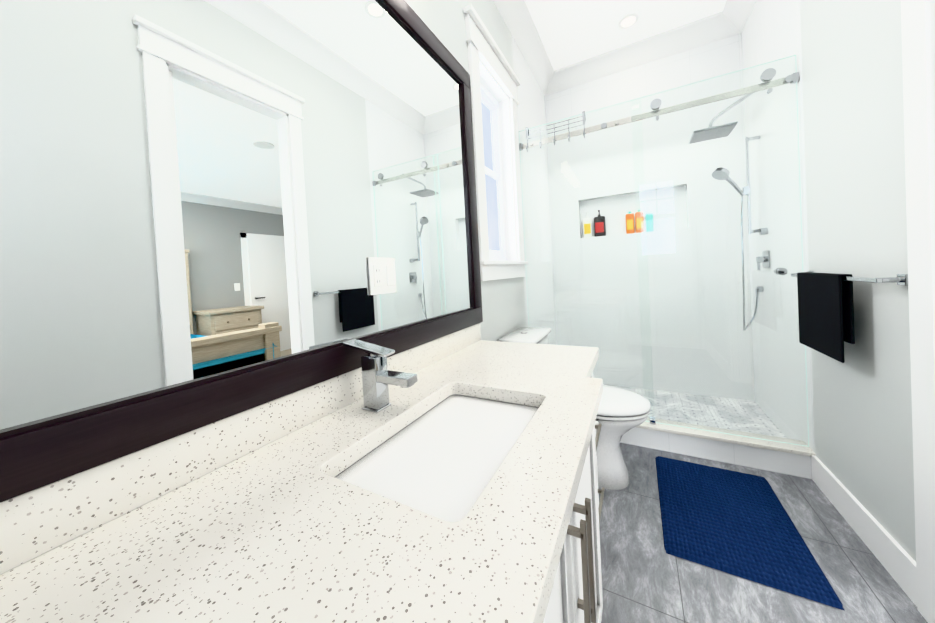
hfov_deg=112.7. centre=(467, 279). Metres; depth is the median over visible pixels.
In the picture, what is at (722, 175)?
fixtures
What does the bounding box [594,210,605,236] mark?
bottle
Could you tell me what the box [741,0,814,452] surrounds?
wall tiles
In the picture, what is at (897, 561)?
baseboard
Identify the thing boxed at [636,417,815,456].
cap
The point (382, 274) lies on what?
outlet
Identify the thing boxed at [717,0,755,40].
crown molding
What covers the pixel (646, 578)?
floor
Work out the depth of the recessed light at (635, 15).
2.51 m
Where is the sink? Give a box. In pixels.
[328,387,539,522]
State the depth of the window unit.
2.21 m
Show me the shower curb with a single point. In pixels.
(772, 460)
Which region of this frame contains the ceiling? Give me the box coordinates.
[525,0,725,69]
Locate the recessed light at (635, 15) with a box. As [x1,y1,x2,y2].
[618,13,638,28]
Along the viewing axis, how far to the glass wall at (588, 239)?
2.25 m
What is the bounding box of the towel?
[797,272,854,362]
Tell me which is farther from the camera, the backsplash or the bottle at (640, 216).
the bottle at (640, 216)
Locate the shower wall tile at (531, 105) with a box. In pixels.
[512,37,556,344]
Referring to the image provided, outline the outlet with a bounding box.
[368,257,396,294]
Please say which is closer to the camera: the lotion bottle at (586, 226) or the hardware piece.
the hardware piece
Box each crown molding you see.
[493,0,556,95]
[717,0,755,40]
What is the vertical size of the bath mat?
0.019 m
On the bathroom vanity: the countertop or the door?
the countertop
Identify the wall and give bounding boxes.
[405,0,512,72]
[480,277,525,340]
[519,100,653,420]
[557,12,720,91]
[800,0,915,560]
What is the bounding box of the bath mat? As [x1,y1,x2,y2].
[655,456,844,610]
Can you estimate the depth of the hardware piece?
1.96 m
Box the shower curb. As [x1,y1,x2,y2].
[620,427,811,478]
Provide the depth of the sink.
0.72 m
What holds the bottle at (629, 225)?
in the wall tile at (709, 60)
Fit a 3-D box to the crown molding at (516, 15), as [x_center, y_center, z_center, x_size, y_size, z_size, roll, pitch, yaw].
[-0.065,-1.925,1.518,0.140,0.140,3.940,-2,1,28]
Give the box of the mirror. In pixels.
[0,0,482,501]
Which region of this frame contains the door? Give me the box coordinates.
[631,55,808,446]
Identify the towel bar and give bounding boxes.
[791,271,907,362]
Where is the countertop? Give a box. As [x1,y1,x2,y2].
[0,339,602,622]
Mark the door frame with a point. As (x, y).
(918, 38)
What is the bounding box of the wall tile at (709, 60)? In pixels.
[545,33,754,400]
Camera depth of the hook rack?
2.32 m
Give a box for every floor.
[599,443,927,622]
[603,384,785,437]
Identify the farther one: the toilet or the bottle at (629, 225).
the bottle at (629, 225)
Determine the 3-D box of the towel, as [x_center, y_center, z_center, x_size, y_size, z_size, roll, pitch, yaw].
[1.646,0.156,1.442,0.040,0.366,0.380,-2,1,28]
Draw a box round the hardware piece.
[519,68,798,424]
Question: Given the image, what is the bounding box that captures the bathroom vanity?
[544,395,604,622]
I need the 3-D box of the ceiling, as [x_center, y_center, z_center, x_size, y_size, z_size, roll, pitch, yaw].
[0.557,-2.072,1.175,1.870,0.100,4.240,-2,1,28]
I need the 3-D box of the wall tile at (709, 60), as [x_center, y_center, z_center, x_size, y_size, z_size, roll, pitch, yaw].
[1.682,-0.511,2.967,1.720,3.200,0.150,-2,1,28]
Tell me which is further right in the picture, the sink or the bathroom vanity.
the bathroom vanity
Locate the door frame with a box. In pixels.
[901,0,934,622]
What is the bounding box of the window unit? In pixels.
[463,4,527,280]
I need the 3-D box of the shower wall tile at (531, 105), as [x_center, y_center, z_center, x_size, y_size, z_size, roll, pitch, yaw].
[0.625,-0.455,2.977,0.150,3.200,1.140,-2,1,28]
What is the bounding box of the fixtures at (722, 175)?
[688,81,769,330]
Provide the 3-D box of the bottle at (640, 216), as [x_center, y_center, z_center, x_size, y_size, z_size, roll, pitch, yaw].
[1.635,-0.548,2.956,0.070,0.217,0.046,-2,1,28]
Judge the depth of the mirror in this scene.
0.64 m
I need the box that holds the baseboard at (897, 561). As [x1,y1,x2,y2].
[811,455,916,606]
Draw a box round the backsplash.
[0,323,479,574]
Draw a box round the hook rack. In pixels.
[525,111,585,151]
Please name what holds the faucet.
on the countertop
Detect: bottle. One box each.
[583,212,591,237]
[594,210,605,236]
[626,211,634,233]
[635,210,643,232]
[645,211,652,231]
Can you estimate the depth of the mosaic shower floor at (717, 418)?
2.44 m
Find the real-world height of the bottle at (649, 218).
0.192 m
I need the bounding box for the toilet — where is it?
[497,327,650,489]
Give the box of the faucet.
[343,339,419,410]
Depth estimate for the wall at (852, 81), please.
1.28 m

